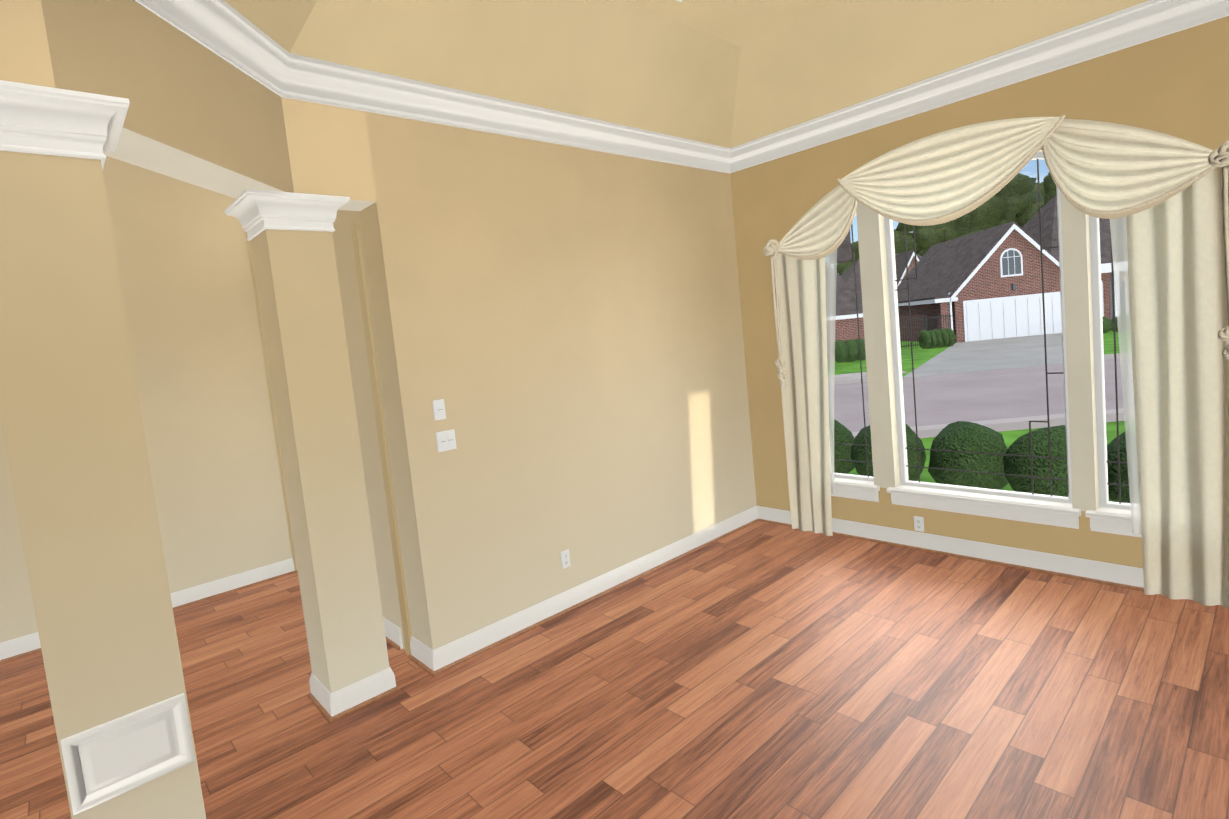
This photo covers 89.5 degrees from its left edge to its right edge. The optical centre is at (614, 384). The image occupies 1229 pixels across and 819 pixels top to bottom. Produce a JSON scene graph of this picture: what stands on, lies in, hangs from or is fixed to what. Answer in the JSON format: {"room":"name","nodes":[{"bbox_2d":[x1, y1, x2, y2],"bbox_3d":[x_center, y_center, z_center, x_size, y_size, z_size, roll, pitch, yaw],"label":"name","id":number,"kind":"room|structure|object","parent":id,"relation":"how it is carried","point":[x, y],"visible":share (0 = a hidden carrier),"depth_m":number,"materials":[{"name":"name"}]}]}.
{"room":"empty living room","nodes":[
{"label":"empty living room","id":0,"kind":"room"},
{"bbox_2d":[0,156,294,659],"bbox_3d":[-5.279,-0.695,3.439,6.180,5.500,0.216,-10,6,-42],"label":"wall","id":1,"kind":"structure","parent":0,"point":[184,269],"depth_m":5.02,"materials":[{"name":"paint"}]},
{"bbox_2d":[0,570,297,662],"bbox_3d":[-4.929,2.022,3.592,5.813,0.017,0.036,-10,6,-42],"label":"baseboard","id":2,"kind":"structure","parent":1,"relation":"attached to","point":[233,590],"depth_m":5.06,"materials":[{"name":"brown wood"}]},
{"bbox_2d":[0,0,376,210],"bbox_3d":[-3.313,-2.035,1.052,5.780,2.840,1.130,-10,6,-42],"label":"header beam","id":3,"kind":"structure","parent":0,"point":[199,115],"depth_m":2.38,"materials":[{"name":"paint"}]},
{"bbox_2d":[250,210,427,665],"bbox_3d":[-2.143,-1.079,4.397,0.216,5.500,2.653,-10,6,-42],"label":"wall","id":4,"kind":"structure","parent":0,"point":[345,220],"depth_m":3.83,"materials":[{"name":"paint"}]},
{"bbox_2d":[246,223,411,654],"bbox_3d":[-2.220,-0.076,4.519,0.018,3.505,2.445,-10,6,-42],"label":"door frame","id":5,"kind":"structure","parent":4,"relation":"attached to","point":[375,387],"depth_m":3.69,"materials":[{"name":"brown paint"}]},
{"bbox_2d":[386,637,400,649],"bbox_3d":[-1.496,1.651,4.031,0.017,0.017,0.450,-10,6,-42],"label":"baseboard","id":6,"kind":"structure","parent":4,"relation":"attached to","point":[388,640],"depth_m":3.93,"materials":[{"name":"brown wood"}]},
{"bbox_2d":[408,654,431,672],"bbox_3d":[-1.152,1.647,3.657,0.017,0.017,0.287,-10,6,-42],"label":"baseboard","id":7,"kind":"structure","parent":4,"relation":"attached to","point":[415,660],"depth_m":3.65,"materials":[{"name":"brown wood"}]},
{"bbox_2d":[360,111,759,670],"bbox_3d":[-0.201,-1.277,4.497,3.236,5.500,0.256,-10,6,-42],"label":"wall","id":8,"kind":"structure","parent":0,"point":[558,329],"depth_m":4.09,"materials":[{"name":"paint"}]},
{"bbox_2d":[135,0,732,172],"bbox_3d":[-0.345,-1.674,3.624,4.521,0.185,0.873,-10,6,-42],"label":"crown molding","id":9,"kind":"structure","parent":8,"relation":"attached to","point":[224,30],"depth_m":3.39,"materials":[{"name":"white wood"}]},
{"bbox_2d":[432,399,445,420],"bbox_3d":[-1.012,0.146,3.580,0.072,0.116,0.010,-10,6,-42],"label":"light switch","id":10,"kind":"object","parent":8,"relation":"attached to","point":[438,405],"depth_m":3.58,"materials":[{"name":"white plastic"}]},
{"bbox_2d":[436,429,456,451],"bbox_3d":[-0.979,0.328,3.609,0.118,0.116,0.010,-10,6,-42],"label":"light switch","id":11,"kind":"object","parent":8,"relation":"attached to","point":[446,440],"depth_m":3.61,"materials":[{"name":"white plastic"}]},
{"bbox_2d":[560,549,570,568],"bbox_3d":[-0.330,1.184,4.197,0.072,0.116,0.009,-10,6,-42],"label":"outlet","id":12,"kind":"object","parent":8,"relation":"attached to","point":[565,558],"visible":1,"depth_m":4.19,"materials":[{"name":"white plastic"}]},
{"bbox_2d":[429,519,757,675],"bbox_3d":[0.130,1.447,4.590,3.193,0.017,0.017,-10,6,-42],"label":"baseboard","id":13,"kind":"structure","parent":8,"relation":"attached to","point":[448,666],"depth_m":4.21,"materials":[{"name":"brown wood"}]},
{"bbox_2d":[0,521,1228,818],"bbox_3d":[-1.616,1.856,2.369,9.450,0.100,6.713,-10,6,-42],"label":"floor","id":14,"kind":"structure","parent":0,"point":[758,669],"depth_m":3.00,"materials":[{"name":"brown wood"}]},
{"bbox_2d":[0,80,205,818],"bbox_3d":[-1.650,0.500,1.966,0.474,2.660,0.474,-10,6,-42],"label":"column","id":15,"kind":"structure","parent":14,"relation":"on","point":[71,420],"depth_m":1.83,"materials":[{"name":"paint"}]},
{"bbox_2d":[224,189,400,722],"bbox_3d":[-1.570,0.384,3.316,0.474,2.660,0.474,-10,6,-42],"label":"column","id":16,"kind":"structure","parent":14,"relation":"on","point":[290,236],"depth_m":3.19,"materials":[{"name":"paint"}]},
{"bbox_2d":[224,0,1148,147],"bbox_3d":[-1.075,-1.692,1.079,9.000,0.560,3.633,-10,6,-42],"label":"ceiling","id":17,"kind":"structure","parent":0,"point":[728,73],"depth_m":3.91,"materials":[{"name":"paint"}]},
{"bbox_2d":[730,16,1228,587],"bbox_3d":[2.357,-1.508,4.257,0.266,5.500,4.073,-10,6,-42],"label":"wall","id":18,"kind":"structure","parent":0,"point":[1176,84],"depth_m":4.22,"materials":[{"name":"paint"}]},
{"bbox_2d":[834,212,873,481],"bbox_3d":[1.863,-0.299,5.029,0.045,2.194,0.470,-10,6,-42],"label":"window","id":19,"kind":"structure","parent":18,"relation":"in","point":[855,477],"depth_m":4.98,"materials":[{"name":"white"}]},
{"bbox_2d":[831,477,879,501],"bbox_3d":[1.902,0.855,5.055,0.154,0.132,0.560,-10,6,-42],"label":"sill","id":20,"kind":"structure","parent":18,"relation":"attached to","point":[857,489],"depth_m":4.96,"materials":[{"name":"white wood"}]},
{"bbox_2d":[914,516,923,531],"bbox_3d":[2.280,1.044,4.638,0.009,0.112,0.070,-10,6,-42],"label":"outlet","id":21,"kind":"object","parent":18,"relation":"attached to","point":[918,523],"visible":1,"depth_m":4.63,"materials":[{"name":"white plastic"}]},
{"bbox_2d":[884,152,1071,502],"bbox_3d":[2.502,-0.368,4.321,0.045,2.320,1.110,-10,6,-42],"label":"window","id":22,"kind":"structure","parent":18,"relation":"in","point":[893,289],"depth_m":4.50,"materials":[{"name":"white"}]},
{"bbox_2d":[731,0,1228,171],"bbox_3d":[2.207,-1.962,4.095,0.090,0.185,3.450,-10,6,-42],"label":"crown molding","id":23,"kind":"structure","parent":18,"relation":"attached to","point":[1149,20],"depth_m":3.88,"materials":[{"name":"white wood"}]},
{"bbox_2d":[887,485,1080,528],"bbox_3d":[2.548,0.849,4.351,0.154,0.132,1.200,-10,6,-42],"label":"sill","id":24,"kind":"structure","parent":18,"relation":"attached to","point":[1060,514],"depth_m":4.26,"materials":[{"name":"white wood"}]},
{"bbox_2d":[758,518,1220,605],"bbox_3d":[2.524,1.229,4.378,0.017,0.017,3.571,-10,6,-42],"label":"baseboard","id":25,"kind":"structure","parent":18,"relation":"attached to","point":[768,521],"depth_m":4.30,"materials":[{"name":"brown wood"}]},
{"bbox_2d":[778,115,1215,259],"bbox_3d":[2.141,-1.280,4.053,0.184,0.729,2.673,-10,6,-42],"label":"curtain","id":26,"kind":"object","parent":18,"relation":"attached to","point":[1103,170],"visible":0.96,"depth_m":3.79,"materials":[{"name":"beige fabric"}]},
{"bbox_2d":[763,239,787,387],"bbox_3d":[1.330,-0.574,5.121,0.139,1.226,0.100,-2,6,38],"label":"curtain","id":27,"kind":"object","parent":26,"relation":"hanging from","point":[768,250],"depth_m":5.12,"materials":[{"name":"beige fabric"}]},
{"bbox_2d":[773,249,836,535],"bbox_3d":[1.617,-0.111,5.022,0.058,2.726,0.615,-10,6,-42],"label":"curtain","id":28,"kind":"object","parent":26,"relation":"hanging from","point":[807,299],"visible":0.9,"depth_m":5.08,"materials":[{"name":"beige fabric"}]},
{"bbox_2d":[1110,167,1228,608],"bbox_3d":[3.094,-0.119,3.414,0.059,2.713,0.573,-10,6,-42],"label":"curtain","id":29,"kind":"object","parent":26,"relation":"hanging from","point":[1168,255],"visible":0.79,"depth_m":3.43,"materials":[{"name":"beige fabric"}]},
{"bbox_2d":[1208,140,1228,359],"bbox_3d":[3.130,-0.633,3.153,0.139,1.186,0.100,-2,6,38],"label":"curtain","id":30,"kind":"object","parent":26,"relation":"hanging from","point":[1218,157],"depth_m":3.15,"materials":[{"name":"beige fabric"}]},
{"bbox_2d":[1089,216,1129,509],"bbox_3d":[3.140,-0.309,3.639,0.045,2.189,0.515,-10,6,-42],"label":"window","id":31,"kind":"structure","parent":18,"relation":"in","point":[1104,501],"depth_m":3.81,"materials":[{"name":"white"}]},
{"bbox_2d":[1085,507,1141,536],"bbox_3d":[3.178,0.842,3.664,0.154,0.132,0.605,-10,6,-42],"label":"sill","id":32,"kind":"structure","parent":18,"relation":"attached to","point":[1110,520],"depth_m":3.77,"materials":[{"name":"white wood"}]},
{"label":"outside","id":33,"kind":"structure","parent":0,"visible":0},
{"bbox_2d":[834,359,1123,431],"bbox_3d":[30.416,-1.887,12.949,180.000,0.012,8.200,-5,5,3],"label":"street","id":34,"kind":"structure","parent":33,"point":[940,399],"depth_m":13.58,"materials":[{"name":"grey asphalt"}]},
{"bbox_2d":[835,353,1123,438],"bbox_3d":[30.468,-2.050,14.164,180.000,0.130,11.350,-5,5,3],"label":"curb","id":35,"kind":"object","parent":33,"point":[997,425],"depth_m":9.91,"materials":[{"name":"grey concrete"}]},
{"bbox_2d":[835,331,1124,501],"bbox_3d":[33.499,-7.336,78.049,180.000,0.200,159.000,-5,5,3],"label":"lawn","id":36,"kind":"structure","parent":33,"point":[921,356],"depth_m":21.69,"materials":[{"name":"green plant"}]},
{"bbox_2d":[837,241,858,275],"bbox_3d":[29.632,-11.156,67.564,13.067,9.863,9.557,-5,5,3],"label":"tree","id":37,"kind":"object","parent":36,"relation":"on","point":[842,268],"depth_m":66.82,"materials":[{"name":"green plant"}]},
{"bbox_2d":[835,230,864,340],"bbox_3d":[8.568,-4.722,31.924,6.276,6.840,10.200,-5,5,3],"label":"house","id":38,"kind":"structure","parent":36,"relation":"on","point":[846,325],"depth_m":27.80,"materials":[{"name":"red brick"}]},
{"bbox_2d":[841,250,921,296],"bbox_3d":[21.343,-6.884,47.072,10.730,6.224,10.680,-5,5,3],"label":"house","id":39,"kind":"structure","parent":36,"relation":"on","point":[847,275],"depth_m":43.54,"materials":[{"name":"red brick"}]},
{"bbox_2d":[899,314,951,348],"bbox_3d":[15.425,-2.670,30.771,2.630,1.621,0.080,-5,5,3],"label":"iron fence","id":40,"kind":"object","parent":36,"relation":"on","point":[924,323],"depth_m":30.75,"materials":[{"name":"black metal"}]},
{"bbox_2d":[894,173,1043,256],"bbox_3d":[34.041,-13.046,59.167,17.259,14.080,11.873,-5,5,3],"label":"tree","id":41,"kind":"object","parent":36,"relation":"on","point":[1015,198],"depth_m":55.27,"materials":[{"name":"green plant"}]},
{"bbox_2d":[835,316,1117,361],"bbox_3d":[17.444,-2.311,27.740,16.202,1.003,4.659,-5,5,3],"label":"hedge","id":42,"kind":"object","parent":36,"relation":"on","point":[849,348],"depth_m":28.12,"materials":[{"name":"green plant"}]},
{"bbox_2d":[897,221,1061,342],"bbox_3d":[19.814,-5.538,35.127,7.200,5.762,8.730,-5,5,3],"label":"house","id":43,"kind":"structure","parent":36,"relation":"on","point":[991,296],"depth_m":31.25,"materials":[{"name":"red brick"}]},
{"bbox_2d":[834,419,1129,502],"bbox_3d":[4.255,0.804,6.178,0.910,0.836,5.483,-10,6,-42],"label":"boxwood shrub","id":44,"kind":"object","parent":36,"relation":"on","point":[965,436],"depth_m":6.36,"materials":[{"name":"green plant"}]},
{"bbox_2d":[1034,182,1045,195],"bbox_3d":[46.517,-14.483,64.404,15.261,13.673,9.406,-5,5,3],"label":"tree","id":45,"kind":"object","parent":36,"relation":"on","point":[1042,192],"depth_m":63.23,"materials":[{"name":"green plant"}]},
{"bbox_2d":[1028,172,1056,220],"bbox_3d":[38.542,-12.735,48.839,12.740,14.245,7.929,-5,5,3],"label":"tree","id":46,"kind":"object","parent":36,"relation":"on","point":[1049,185],"depth_m":48.58,"materials":[{"name":"green plant"}]},
{"bbox_2d":[1022,195,1116,319],"bbox_3d":[28.540,-7.646,37.313,9.800,7.900,9.300,-5,5,3],"label":"house","id":47,"kind":"structure","parent":36,"relation":"on","point":[1049,223],"depth_m":34.92,"materials":[{"name":"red brick"}]},
{"bbox_2d":[903,333,1062,377],"bbox_3d":[15.508,-1.394,24.862,4.683,0.020,19.128,-2,6,36],"label":"driveway","id":48,"kind":"structure","parent":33,"point":[1005,353],"depth_m":22.30,"materials":[{"name":"concrete"}]}
]}

